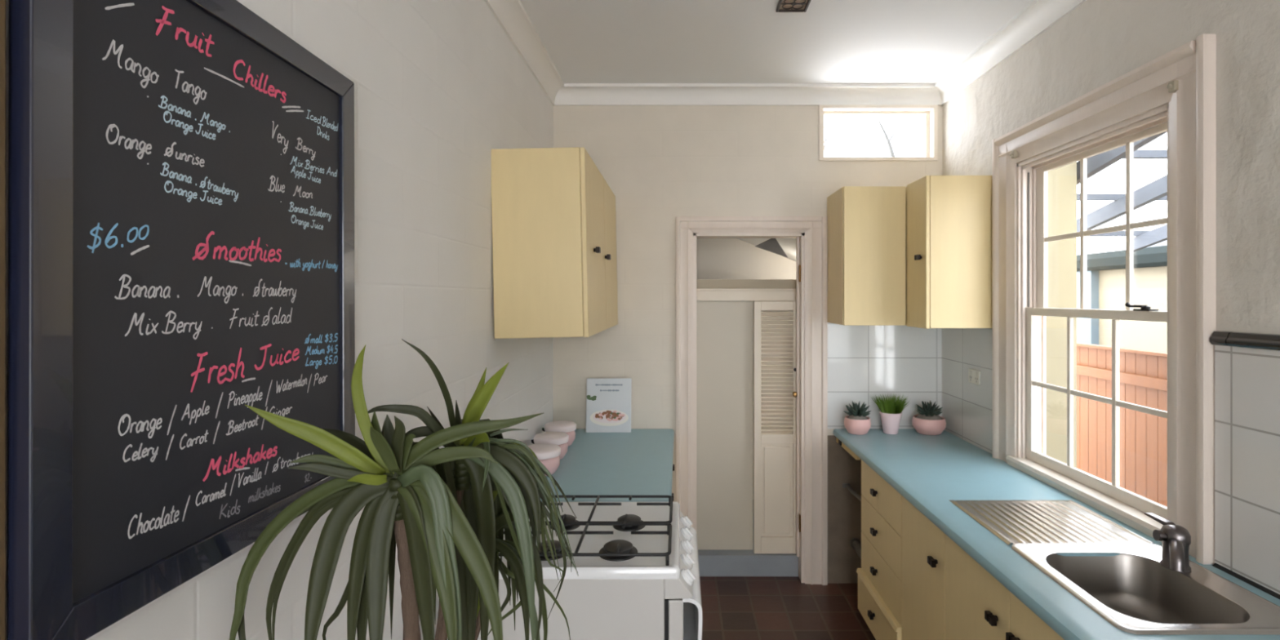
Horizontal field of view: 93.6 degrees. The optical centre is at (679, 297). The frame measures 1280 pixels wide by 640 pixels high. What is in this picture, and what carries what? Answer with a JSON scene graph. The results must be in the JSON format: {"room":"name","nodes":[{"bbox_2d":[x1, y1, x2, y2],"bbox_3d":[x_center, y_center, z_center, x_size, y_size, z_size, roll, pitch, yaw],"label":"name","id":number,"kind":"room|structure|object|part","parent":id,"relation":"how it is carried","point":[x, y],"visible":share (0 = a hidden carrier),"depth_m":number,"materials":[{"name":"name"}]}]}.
{"room":"kitchen","nodes":[
{"label":"kitchen","id":0,"kind":"room"},
{"bbox_2d":[5,0,553,639],"bbox_3d":[-0.815,0.223,0.345,0.150,2.900,6.590,0,0,0],"label":"wall","id":1,"kind":"structure","parent":0,"point":[440,86],"depth_m":1.64,"materials":[{"name":"paint"}]},
{"bbox_2d":[0,0,5,639],"bbox_3d":[-0.731,0.523,0.573,0.018,2.300,0.145,0,0,0],"label":"trim","id":2,"kind":"structure","parent":1,"relation":"attached to","point":[2,2],"depth_m":0.64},
{"bbox_2d":[7,0,355,639],"bbox_3d":[-0.722,-0.036,0.987,0.032,0.892,0.681,0,0,-1],"label":"chalkboard","id":3,"kind":"object","parent":1,"relation":"attached to","point":[181,257],"visible":0.98,"depth_m":0.83,"materials":[{"name":"stone"}]},
{"bbox_3d":[-0.716,-0.038,0.674,0.026,0.884,0.047,0,0,-1],"label":"frame rail","id":4,"kind":"part","parent":3,"relation":"part of","materials":[{"name":"black wood"}]},
{"bbox_3d":[-0.719,0.384,0.984,0.026,0.047,0.672,0,0,-1],"label":"frame rail","id":5,"kind":"part","parent":3,"relation":"part of","materials":[{"name":"black wood"}]},
{"bbox_3d":[-0.725,-0.455,0.991,0.026,0.047,0.672,0,0,-1],"label":"frame rail","id":6,"kind":"part","parent":3,"relation":"part of","materials":[{"name":"black wood"}]},
{"bbox_3d":[-0.728,-0.033,1.300,0.026,0.884,0.047,0,0,-1],"label":"frame rail","id":7,"kind":"part","parent":3,"relation":"part of","materials":[{"name":"black wood"}]},
{"bbox_2d":[484,0,564,105],"bbox_3d":[-0.699,-1.177,0.360,0.082,0.100,6.320,0,0,0],"label":"trim","id":8,"kind":"structure","parent":1,"relation":"attached to","point":[512,16],"depth_m":2.78,"materials":[{"name":"paint"}]},
{"bbox_2d":[491,146,617,338],"bbox_3d":[-0.537,-0.215,2.935,0.398,0.749,1.146,-1,0,0],"label":"upper cabinet","id":9,"kind":"object","parent":1,"relation":"attached to","point":[553,210],"visible":1,"depth_m":2.36,"materials":[{"name":"beige paint"}]},
{"bbox_3d":[-0.374,-0.218,2.654,0.019,0.749,0.580,-1,0,0],"label":"door","id":10,"kind":"part","parent":9,"relation":"part of","materials":[{"name":"beige paint"}]},
{"bbox_3d":[-0.351,-0.203,2.560,0.027,0.025,0.042,-1,0,0],"label":"knob","id":11,"kind":"part","parent":9,"relation":"part of","materials":[{"name":"brown metal"}]},
{"bbox_3d":[-0.351,-0.199,2.945,0.027,0.025,0.042,-1,0,0],"label":"knob","id":12,"kind":"part","parent":9,"relation":"part of","materials":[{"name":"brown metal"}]},
{"bbox_3d":[-0.374,-0.218,3.227,0.019,0.749,0.560,-1,0,0],"label":"door","id":13,"kind":"part","parent":9,"relation":"part of","materials":[{"name":"beige paint"}]},
{"bbox_2d":[696,238,795,499],"bbox_3d":[0.400,0.383,4.170,1.800,2.331,1.060,0,0,0],"label":"wall","id":14,"kind":"structure","parent":0,"point":[716,258],"depth_m":4.60,"materials":[{"name":"paint"}]},
{"bbox_2d":[696,279,795,288],"bbox_3d":[0.400,-0.084,4.150,1.600,0.057,0.900,0,0,0],"label":"trim","id":15,"kind":"structure","parent":14,"relation":"attached to","point":[700,283],"depth_m":3.70,"materials":[{"name":"paint"}]},
{"bbox_2d":[755,238,787,257],"bbox_3d":[0.581,-0.319,3.840,0.209,0.133,0.120,0,0,0],"label":"trim","id":16,"kind":"structure","parent":14,"relation":"attached to","point":[771,245],"depth_m":3.79,"materials":[{"name":"grey"}]},
{"bbox_2d":[553,105,942,502],"bbox_3d":[0.403,0.223,3.580,2.285,2.900,0.120,0,0,0],"label":"wall","id":17,"kind":"structure","parent":0,"point":[660,164],"depth_m":3.52,"materials":[{"name":"paint"}]},
{"bbox_2d":[696,301,752,550],"bbox_3d":[0.276,0.784,3.688,0.352,1.522,0.025,0,0,0],"label":"door","id":18,"kind":"structure","parent":17,"relation":"in","point":[724,329],"depth_m":3.67,"materials":[{"name":"white wood"}]},
{"bbox_2d":[696,288,795,301],"bbox_3d":[0.565,0.745,3.680,1.270,1.600,0.080,0,0,0],"label":"trim","id":19,"kind":"structure","parent":17,"relation":"attached to","point":[702,294],"depth_m":3.65,"materials":[{"name":"white wood"}]},
{"bbox_2d":[554,83,941,105],"bbox_3d":[0.403,-1.177,3.479,2.285,0.100,0.082,0,0,0],"label":"trim","id":20,"kind":"structure","parent":17,"relation":"attached to","point":[572,94],"depth_m":3.50,"materials":[{"name":"paint"}]},
{"bbox_2d":[675,216,827,585],"bbox_3d":[0.422,0.600,3.567,0.884,2.147,0.156,0,0,0],"label":"door frame","id":21,"kind":"structure","parent":17,"relation":"in","point":[810,233],"depth_m":3.50,"materials":[{"name":"white paint"}]},
{"bbox_3d":[0.408,0.646,3.580,0.659,2.054,0.129,0,0,0],"label":"frame","id":22,"kind":"part","parent":21,"relation":"part of","materials":[{"name":"white wood"}]},
{"bbox_2d":[753,301,797,553],"bbox_3d":[0.591,0.784,3.607,0.278,1.522,0.077,0,0,0],"label":"door","id":23,"kind":"structure","parent":21,"relation":"attached to","point":[775,393],"depth_m":3.62,"materials":[{"name":"white paint"}]},
{"bbox_3d":[0.591,1.164,3.631,0.194,0.562,0.017,0,0,0],"label":"panel","id":24,"kind":"part","parent":23,"relation":"part of","materials":[{"name":"beige wood"}]},
{"bbox_3d":[0.695,0.579,3.593,0.034,0.034,0.048,0,0,0],"label":"knob","id":25,"kind":"part","parent":23,"relation":"part of","materials":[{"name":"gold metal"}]},
{"bbox_2d":[827,435,862,582],"bbox_3d":[1.206,1.241,3.295,0.677,0.864,0.450,0,0,0],"label":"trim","id":26,"kind":"structure","parent":17,"relation":"attached to","point":[844,508],"depth_m":3.51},
{"bbox_2d":[842,483,861,501],"bbox_3d":[0.978,1.088,3.302,0.045,0.050,0.436,0,0,0],"label":"towel rail","id":27,"kind":"object","parent":17,"relation":"attached to","point":[844,485],"visible":0.71,"depth_m":3.40,"materials":[{"name":"grey metal"}]},
{"bbox_2d":[826,186,906,325],"bbox_3d":[1.033,-0.220,3.341,0.334,0.734,0.351,0,0,0],"label":"upper cabinet","id":28,"kind":"object","parent":17,"relation":"attached to","point":[867,224],"visible":1,"depth_m":3.17,"materials":[{"name":"beige paint"}]},
{"bbox_2d":[818,105,937,160],"bbox_3d":[1.165,-0.965,3.564,0.694,0.325,0.112,0,0,0],"label":"window","id":29,"kind":"structure","parent":17,"relation":"in","point":[930,113],"depth_m":3.51,"materials":[{"name":"paint"}]},
{"bbox_2d":[827,322,942,428],"bbox_3d":[1.206,0.456,3.516,0.677,0.625,0.008,0,0,0],"label":"tile backsplash","id":30,"kind":"structure","parent":17,"relation":"attached to","point":[864,362],"depth_m":3.51,"materials":[{"name":"white tile"}]},
{"bbox_2d":[697,499,798,576],"bbox_3d":[0.990,1.611,4.400,2.780,0.125,1.600,0,0,0],"label":"floor","id":31,"kind":"structure","parent":0,"point":[711,562],"depth_m":3.60,"materials":[{"name":"grey tile"}]},
{"bbox_2d":[737,238,795,261],"bbox_3d":[0.500,-0.464,4.195,2.000,0.836,1.110,0,0,0],"label":"ceiling","id":32,"kind":"structure","parent":0,"point":[788,245],"depth_m":4.18,"materials":[{"name":"white paint"}]},
{"bbox_2d":[520,0,1033,83],"bbox_3d":[0.407,-1.287,0.345,2.595,0.120,6.590,0,0,0],"label":"ceiling","id":33,"kind":"structure","parent":0,"point":[586,41],"depth_m":2.85,"materials":[{"name":"paint"}]},
{"bbox_2d":[776,0,811,12],"bbox_3d":[0.476,-1.221,2.492,0.128,0.012,0.128,0,0,0],"label":"ceiling vent","id":34,"kind":"object","parent":33,"relation":"in","point":[784,6],"visible":1,"depth_m":2.51,"materials":[{"name":"brown metal"}]},
{"bbox_2d":[699,576,875,639],"bbox_3d":[0.388,1.733,0.385,2.555,0.120,6.670,0,0,0],"label":"floor","id":35,"kind":"structure","parent":0,"point":[734,607],"depth_m":3.22,"materials":[{"name":"tile"}]},
{"bbox_2d":[229,338,578,639],"bbox_3d":[-0.422,0.873,1.027,0.349,1.600,0.514,0,0,42],"label":"plant","id":36,"kind":"object","parent":35,"relation":"on","point":[446,511],"visible":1,"depth_m":0.97,"materials":[{"name":"green plant"}]},
{"bbox_3d":[-0.363,0.391,1.132,0.362,0.636,0.265,0,0,0],"label":"crown","id":37,"kind":"part","parent":36,"relation":"part of","materials":[{"name":"green plant"}]},
{"bbox_3d":[-0.331,0.566,1.198,0.156,0.427,0.237,0,0,0],"label":"crown","id":38,"kind":"part","parent":36,"relation":"part of","materials":[{"name":"green plant"}]},
{"bbox_2d":[477,495,702,639],"bbox_3d":[-0.267,1.204,1.979,0.666,0.938,0.558,0,0,0],"label":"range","id":39,"kind":"object","parent":35,"relation":"on","point":[637,563],"visible":0.78,"depth_m":1.71,"materials":[{"name":"white metal"}]},
{"bbox_3d":[-0.392,0.761,1.820,0.112,0.028,0.112,0,0,0],"label":"burner","id":40,"kind":"part","parent":39,"relation":"part of","materials":[{"name":"ceramic"}]},
{"bbox_3d":[-0.388,0.761,2.040,0.104,0.028,0.104,0,0,0],"label":"burner","id":41,"kind":"part","parent":39,"relation":"part of","materials":[{"name":"metal"}]},
{"bbox_2d":[498,502,679,578],"bbox_3d":[-0.298,0.782,1.979,0.603,0.031,0.558,0,0,0],"label":"cooktop","id":42,"kind":"object","parent":39,"relation":"in","point":[587,567],"depth_m":1.88,"materials":[{"name":"white metal"}]},
{"bbox_3d":[-0.185,0.761,1.820,0.120,0.028,0.120,0,0,0],"label":"burner","id":43,"kind":"part","parent":39,"relation":"part of","materials":[{"name":"metal"}]},
{"bbox_3d":[-0.170,0.761,2.040,0.112,0.028,0.112,0,0,0],"label":"burner","id":44,"kind":"part","parent":39,"relation":"part of","materials":[{"name":"ceramic"}]},
{"bbox_3d":[-0.009,1.202,1.980,0.042,0.682,0.552,0,0,0],"label":"oven door","id":45,"kind":"part","parent":39,"relation":"part of","materials":[{"name":"white metal"}]},
{"bbox_3d":[-0.002,0.828,1.980,0.081,0.059,0.556,0,0,0],"label":"control panel","id":46,"kind":"part","parent":39,"relation":"part of","materials":[{"name":"white metal"}]},
{"bbox_3d":[0.026,0.819,2.186,0.045,0.048,0.052,0,0,0],"label":"control knob","id":47,"kind":"part","parent":39,"relation":"part of","materials":[{"name":"white ceramic"}]},
{"bbox_3d":[0.026,0.819,2.080,0.045,0.048,0.052,0,0,0],"label":"control knob","id":48,"kind":"part","parent":39,"relation":"part of","materials":[{"name":"white ceramic"}]},
{"bbox_3d":[0.026,0.819,1.974,0.045,0.048,0.052,0,0,0],"label":"control knob","id":49,"kind":"part","parent":39,"relation":"part of","materials":[{"name":"white ceramic"}]},
{"bbox_3d":[0.026,0.819,1.868,0.045,0.048,0.052,0,0,0],"label":"control knob","id":50,"kind":"part","parent":39,"relation":"part of","materials":[{"name":"white plastic"}]},
{"bbox_3d":[0.026,0.819,1.762,0.045,0.048,0.052,0,0,0],"label":"control knob","id":51,"kind":"part","parent":39,"relation":"part of","materials":[{"name":"white plastic"}]},
{"bbox_3d":[0.038,0.961,1.980,0.057,0.211,0.548,0,0,0],"label":"handle","id":52,"kind":"part","parent":39,"relation":"part of","materials":[{"name":"white metal"}]},
{"bbox_2d":[671,464,674,501],"bbox_3d":[-0.377,1.241,2.890,0.703,0.864,1.231,0,0,0],"label":"base cabinet","id":53,"kind":"object","parent":35,"relation":"on","point":[673,464],"visible":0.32,"depth_m":3.22,"materials":[{"name":"beige paint"}]},
{"bbox_2d":[540,428,674,502],"bbox_3d":[-0.380,0.788,2.888,0.700,0.041,1.244,0,0,0],"label":"countertop","id":54,"kind":"structure","parent":53,"relation":"on","point":[638,462],"depth_m":2.73,"materials":[{"name":"blue laminate"}]},
{"bbox_2d":[527,443,560,475],"bbox_3d":[-0.606,0.712,2.620,0.176,0.113,0.164,0,0,0],"label":"canister","id":55,"kind":"object","parent":54,"relation":"on","point":[547,454],"visible":0.5,"depth_m":2.58,"materials":[{"name":"pink ceramic"}]},
{"bbox_3d":[-0.600,0.672,2.620,0.164,0.035,0.164,0,0,0],"label":"lid","id":56,"kind":"part","parent":55,"relation":"part of","materials":[{"name":"ceramic"}]},
{"bbox_2d":[538,455,559,475],"bbox_3d":[-0.600,0.729,2.620,0.156,0.078,0.156,0,0,0],"label":"pot","id":57,"kind":"object","parent":55,"relation":"on","point":[552,463],"depth_m":2.57,"materials":[{"name":"pink ceramic"}]},
{"bbox_2d":[531,431,568,459],"bbox_3d":[-0.616,0.712,2.860,0.176,0.113,0.164,0,0,0],"label":"canister","id":58,"kind":"object","parent":54,"relation":"on","point":[559,438],"visible":0.67,"depth_m":2.82,"materials":[{"name":"pink ceramic"}]},
{"bbox_3d":[-0.610,0.672,2.860,0.164,0.035,0.164,0,0,0],"label":"lid","id":59,"kind":"part","parent":58,"relation":"part of","materials":[{"name":"ceramic"}]},
{"bbox_2d":[557,442,568,459],"bbox_3d":[-0.610,0.729,2.860,0.156,0.078,0.156,0,0,0],"label":"pot","id":60,"kind":"object","parent":58,"relation":"on","point":[563,446],"depth_m":2.82,"materials":[{"name":"pink ceramic"}]},
{"bbox_2d":[542,420,576,446],"bbox_3d":[-0.624,0.712,3.120,0.176,0.113,0.164,0,0,0],"label":"canister","id":61,"kind":"object","parent":54,"relation":"on","point":[569,428],"visible":0.71,"depth_m":3.08,"materials":[{"name":"pink ceramic"}]},
{"bbox_3d":[-0.618,0.672,3.120,0.164,0.035,0.164,0,0,0],"label":"lid","id":62,"kind":"part","parent":61,"relation":"part of","materials":[{"name":"ceramic"}]},
{"bbox_2d":[565,430,575,446],"bbox_3d":[-0.618,0.729,3.120,0.156,0.078,0.156,0,0,0],"label":"pot","id":63,"kind":"object","parent":61,"relation":"on","point":[571,433],"depth_m":3.08,"materials":[{"name":"pink ceramic"}]},
{"bbox_2d":[586,377,631,432],"bbox_3d":[-0.403,0.617,3.439,0.256,0.305,0.059,0,0,0],"label":"cookbook","id":64,"kind":"object","parent":54,"relation":"on","point":[608,400],"visible":1,"depth_m":3.43,"materials":[{"name":"white paper"}]},
{"bbox_2d":[586,395,596,400],"bbox_3d":[-0.501,0.574,3.432,0.058,0.032,0.001,0,-7,0],"label":"picture","id":65,"kind":"object","parent":64,"relation":"attached to","point":[593,397],"depth_m":3.43},
{"bbox_2d":[590,409,628,426],"bbox_3d":[-0.399,0.685,3.418,0.220,0.092,0.001,0,-7,0],"label":"picture","id":66,"kind":"object","parent":64,"relation":"attached to","point":[604,417],"depth_m":3.42},
{"bbox_2d":[849,537,861,559],"bbox_3d":[1.053,1.540,3.429,0.081,0.268,0.207,0,0,-21],"label":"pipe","id":67,"kind":"object","parent":35,"relation":"on","point":[855,543],"visible":0.44,"depth_m":3.46,"materials":[{"name":"grey metal"}]},
{"bbox_2d":[856,459,902,639],"bbox_3d":[1.209,1.242,2.790,0.648,0.862,0.559,0,0,0],"label":"base cabinet","id":68,"kind":"object","parent":35,"relation":"on","point":[880,573],"visible":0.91,"depth_m":2.76,"materials":[{"name":"beige paint"}]},
{"bbox_3d":[0.898,1.481,2.800,0.027,0.025,0.042,0,0,0],"label":"knob","id":69,"kind":"part","parent":68,"relation":"part of","materials":[{"name":"brown metal"}]},
{"bbox_3d":[0.916,1.285,2.820,0.027,0.025,0.042,0,0,0],"label":"knob","id":70,"kind":"part","parent":68,"relation":"part of","materials":[{"name":"brown metal"}]},
{"bbox_3d":[0.916,1.101,2.820,0.027,0.025,0.042,0,0,0],"label":"knob","id":71,"kind":"part","parent":68,"relation":"part of","materials":[{"name":"brown metal"}]},
{"bbox_3d":[0.916,0.916,2.820,0.027,0.025,0.042,0,0,0],"label":"knob","id":72,"kind":"part","parent":68,"relation":"part of","materials":[{"name":"brown metal"}]},
{"bbox_3d":[0.928,1.485,2.790,0.046,0.206,0.557,0,0,0],"label":"drawer","id":73,"kind":"part","parent":68,"relation":"part of","materials":[{"name":"beige paint"}]},
{"bbox_3d":[0.940,1.286,2.790,0.019,0.186,0.557,0,0,0],"label":"drawer","id":74,"kind":"part","parent":68,"relation":"part of","materials":[{"name":"beige paint"}]},
{"bbox_3d":[0.940,1.099,2.790,0.019,0.184,0.557,0,0,0],"label":"drawer","id":75,"kind":"part","parent":68,"relation":"part of","materials":[{"name":"beige paint"}]},
{"bbox_3d":[0.940,0.909,2.790,0.019,0.189,0.557,0,0,0],"label":"drawer","id":76,"kind":"part","parent":68,"relation":"part of","materials":[{"name":"beige paint"}]},
{"bbox_2d":[902,495,945,639],"bbox_3d":[1.218,1.242,2.305,0.630,0.862,0.409,0,0,0],"label":"base cabinet","id":77,"kind":"object","parent":35,"relation":"on","point":[923,544],"visible":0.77,"depth_m":2.30,"materials":[{"name":"beige paint"}]},
{"bbox_3d":[0.916,0.953,2.165,0.027,0.025,0.042,0,0,0],"label":"knob","id":78,"kind":"part","parent":77,"relation":"part of","materials":[{"name":"brown metal"}]},
{"bbox_2d":[945,534,1064,639],"bbox_3d":[1.218,1.242,1.690,0.630,0.862,0.819,0,0,0],"label":"base cabinet","id":79,"kind":"object","parent":35,"relation":"on","point":[978,606],"visible":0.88,"depth_m":1.85,"materials":[{"name":"beige paint"}]},
{"bbox_3d":[0.940,1.197,1.895,0.019,0.768,0.407,0,0,0],"label":"door","id":80,"kind":"part","parent":79,"relation":"part of","materials":[{"name":"beige paint"}]},
{"bbox_3d":[0.916,0.938,1.755,0.027,0.025,0.042,0,0,0],"label":"knob","id":81,"kind":"part","parent":79,"relation":"part of","materials":[{"name":"brown metal"}]},
{"bbox_3d":[0.916,0.938,1.640,0.027,0.025,0.042,0,0,0],"label":"knob","id":82,"kind":"part","parent":79,"relation":"part of","materials":[{"name":"brown metal"}]},
{"bbox_3d":[0.940,1.197,1.485,0.019,0.768,0.407,0,0,0],"label":"door","id":83,"kind":"part","parent":79,"relation":"part of","materials":[{"name":"beige paint"}]},
{"bbox_3d":[1.218,1.242,0.870,0.630,0.862,0.819,0,0,0],"label":"base cabinet","id":84,"kind":"object","parent":35,"relation":"on","visible":0},
{"bbox_2d":[833,428,1279,639],"bbox_3d":[1.218,0.802,1.980,0.637,0.084,3.060,0,0,0],"label":"countertop","id":85,"kind":"structure","parent":84,"relation":"on","point":[930,472],"depth_m":2.28,"materials":[{"name":"blue laminate"}]},
{"bbox_2d":[844,401,871,435],"bbox_3d":[1.010,0.679,3.399,0.148,0.178,0.149,0,0,25],"label":"potted succulent","id":86,"kind":"object","parent":85,"relation":"on","point":[857,423],"visible":1,"depth_m":3.36,"materials":[{"name":"ceramic"}]},
{"bbox_2d":[844,415,871,435],"bbox_3d":[1.010,0.724,3.400,0.148,0.088,0.148,0,0,0],"label":"pot","id":87,"kind":"object","parent":86,"relation":"attached to","point":[854,424],"depth_m":3.35,"materials":[{"name":"ceramic"}]},
{"bbox_2d":[871,394,910,434],"bbox_3d":[1.198,0.654,3.402,0.231,0.228,0.217,0,0,0],"label":"potted grass","id":88,"kind":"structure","parent":85,"relation":"on","point":[891,413],"depth_m":3.37,"materials":[{"name":"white ceramic"}]},
{"bbox_2d":[879,410,902,434],"bbox_3d":[1.198,0.708,3.400,0.122,0.120,0.122,0,0,0],"label":"pot","id":89,"kind":"object","parent":88,"relation":"attached to","point":[891,420],"depth_m":3.36,"materials":[{"name":"white ceramic"}]},
{"bbox_2d":[911,400,946,435],"bbox_3d":[1.415,0.678,3.400,0.180,0.181,0.180,0,0,0],"label":"potted succulent","id":90,"kind":"object","parent":85,"relation":"on","point":[928,422],"visible":1,"depth_m":3.35,"materials":[{"name":"ceramic"}]},
{"bbox_2d":[911,414,946,435],"bbox_3d":[1.415,0.723,3.400,0.180,0.090,0.180,0,0,0],"label":"pot","id":91,"kind":"object","parent":90,"relation":"attached to","point":[928,424],"depth_m":3.34,"materials":[{"name":"ceramic"}]},
{"bbox_2d":[949,500,1279,635],"bbox_3d":[1.251,0.844,1.819,0.470,0.165,0.906,0,0,0],"label":"sink","id":92,"kind":"object","parent":85,"relation":"in","point":[1131,589],"visible":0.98,"depth_m":1.78,"materials":[{"name":"metal"}]},
{"bbox_3d":[1.228,0.845,1.607,0.336,0.158,0.394,0,0,0],"label":"bowl","id":93,"kind":"part","parent":92,"relation":"part of","materials":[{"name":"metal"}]},
{"bbox_2d":[1144,512,1191,572],"bbox_3d":[1.396,0.706,1.697,0.087,0.119,0.217,0,0,25],"label":"mixer tap","id":94,"kind":"object","parent":85,"relation":"on","point":[1175,540],"visible":1,"depth_m":1.68,"materials":[{"name":"silver metal"}]},
{"bbox_3d":[1.374,0.677,1.708,0.036,0.032,0.031,0,0,0],"label":"knob","id":95,"kind":"part","parent":94,"relation":"part of","materials":[{"name":"silver metal"}]},
{"bbox_3d":[1.410,0.652,1.753,0.024,0.013,0.105,0,0,0],"label":"lever","id":96,"kind":"part","parent":94,"relation":"part of","materials":[{"name":"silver metal"}]},
{"bbox_3d":[1.368,0.706,1.650,0.033,0.065,0.110,0,0,38],"label":"spout","id":97,"kind":"part","parent":94,"relation":"part of","materials":[{"name":"silver metal"}]},
{"bbox_2d":[897,115,1076,467],"bbox_3d":[2.033,0.323,4.100,0.705,3.200,1.000,0,0,0],"label":"wall","id":98,"kind":"structure","parent":0,"point":[1062,181],"depth_m":3.60,"materials":[{"name":"yellow paint"}]},
{"bbox_2d":[942,0,1279,564],"bbox_3d":[1.607,0.223,0.345,0.125,2.900,6.590,0,0,0],"label":"wall","id":99,"kind":"structure","parent":0,"point":[1098,42],"depth_m":1.72,"materials":[{"name":"paint"}]},
{"bbox_2d":[906,175,992,328],"bbox_3d":[1.356,-0.221,3.205,0.370,0.744,0.590,0,0,0],"label":"upper cabinet","id":100,"kind":"object","parent":99,"relation":"attached to","point":[949,218],"visible":0.95,"depth_m":2.91,"materials":[{"name":"beige paint"}]},
{"bbox_3d":[1.185,-0.199,2.970,0.027,0.025,0.042,0,0,0],"label":"knob","id":101,"kind":"part","parent":100,"relation":"part of","materials":[{"name":"brown metal"}]},
{"bbox_3d":[1.208,-0.221,3.037,0.019,0.744,0.250,0,0,0],"label":"door","id":102,"kind":"part","parent":100,"relation":"part of","materials":[{"name":"beige paint"}]},
{"bbox_2d":[942,328,992,453],"bbox_3d":[1.541,0.456,3.203,0.008,0.625,0.619,0,0,0],"label":"tile backsplash","id":103,"kind":"structure","parent":99,"relation":"attached to","point":[967,407],"depth_m":3.20,"materials":[{"name":"white tile"}]},
{"bbox_2d":[968,368,980,385],"bbox_3d":[1.530,0.411,3.115,0.013,0.074,0.116,0,0,0],"label":"wall outlet","id":104,"kind":"object","parent":99,"relation":"attached to","point":[974,375],"visible":1,"depth_m":3.11,"materials":[{"name":"beige plastic"}]},
{"bbox_2d":[934,0,1086,105],"bbox_3d":[1.504,-1.177,0.360,0.082,0.100,6.320,0,0,0],"label":"trim","id":105,"kind":"structure","parent":99,"relation":"attached to","point":[1038,15],"depth_m":2.78,"materials":[{"name":"paint"}]},
{"bbox_2d":[992,34,1216,564],"bbox_3d":[1.597,0.004,2.309,0.196,1.527,1.165,0,0,0],"label":"window","id":106,"kind":"structure","parent":99,"relation":"in","point":[1137,104],"depth_m":2.11,"materials":[{"name":"paint"}]},
{"bbox_2d":[1009,150,1017,158],"bbox_3d":[1.516,-0.649,2.719,0.034,0.032,0.026,0,0,0],"label":"bracket","id":107,"kind":"object","parent":106,"relation":"attached to","point":[1014,154],"visible":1,"depth_m":2.71,"materials":[{"name":"paint"}]},
{"bbox_3d":[1.584,-0.262,2.720,0.007,0.610,0.007,0,0,23],"label":"sash cord","id":108,"kind":"part","parent":106,"relation":"part of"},
{"bbox_3d":[1.602,0.747,2.310,0.186,0.043,0.920,0,0,0],"label":"sill","id":109,"kind":"part","parent":106,"relation":"part of","materials":[{"name":"paint"}]},
{"bbox_3d":[1.600,0.062,2.310,0.118,1.351,0.862,0,0,0],"label":"box frame","id":110,"kind":"part","parent":106,"relation":"part of","materials":[{"name":"white wood"}]},
{"bbox_3d":[1.579,0.386,2.310,0.020,0.681,0.826,0,0,0],"label":"sash","id":111,"kind":"part","parent":106,"relation":"part of","materials":[{"name":"paint"}]},
{"bbox_3d":[1.626,-0.257,2.310,0.020,0.671,0.826,0,0,0],"label":"sash","id":112,"kind":"part","parent":106,"relation":"part of","materials":[{"name":"paint"}]},
{"bbox_2d":[1166,80,1178,93],"bbox_3d":[1.516,-0.648,1.841,0.034,0.032,0.026,0,0,0],"label":"bracket","id":113,"kind":"object","parent":106,"relation":"attached to","point":[1172,86],"visible":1,"depth_m":1.83,"materials":[{"name":"paint"}]},
{"bbox_2d":[1209,330,1279,350],"bbox_3d":[1.534,0.115,1.061,0.022,0.040,1.322,0,0,0],"label":"trim","id":114,"kind":"structure","parent":99,"relation":"attached to","point":[1244,340],"depth_m":1.61,"materials":[{"name":"black tile"}]},
{"bbox_2d":[1214,345,1279,594],"bbox_3d":[1.541,0.451,0.961,0.008,0.635,1.522,0,0,0],"label":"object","id":115,"kind":"structure","parent":99,"relation":"attached to","point":[1247,380],"depth_m":1.62,"materials":[{"name":"white tile"}]},
{"label":"outside","id":116,"kind":"structure","parent":0,"visible":0},
{"bbox_2d":[823,115,906,156],"bbox_3d":[1.600,-1.366,5.241,0.846,0.551,0.123,0,0,0],"label":"bare branch","id":117,"kind":"object","parent":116,"point":[891,152],"visible":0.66,"depth_m":5.20,"materials":[{"name":"grey plant"}]},
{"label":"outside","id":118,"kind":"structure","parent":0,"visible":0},
{"bbox_3d":[6.840,1.973,5.000,10.320,0.100,18.000,0,0,0],"label":"yard","id":119,"kind":"structure","parent":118,"visible":0},
{"bbox_2d":[1076,342,1167,506],"bbox_3d":[3.210,1.145,5.118,0.080,1.557,7.836,0,0,0],"label":"fence","id":120,"kind":"object","parent":119,"relation":"on","point":[1143,374],"visible":0.09,"depth_m":4.30,"materials":[{"name":"orange wood"}]},
{"bbox_2d":[1076,240,1167,352],"bbox_3d":[6.820,0.148,5.500,3.160,3.550,13.000,0,0,0],"label":"house","id":121,"kind":"structure","parent":119,"relation":"on","point":[1105,271],"depth_m":7.22,"materials":[{"name":"beige paint"}]},
{"bbox_3d":[5.410,0.778,7.850,0.220,2.290,0.260,0,0,0],"label":"corner post","id":122,"kind":"part","parent":121,"relation":"part of","materials":[{"name":"white wood"}]},
{"bbox_2d":[1076,130,1167,252],"bbox_3d":[3.430,0.307,3.400,3.440,3.232,3.800,0,0,0],"label":"pergola","id":123,"kind":"object","parent":119,"relation":"on","point":[1156,190],"visible":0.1,"depth_m":4.08,"materials":[{"name":"white wood"}]}
]}

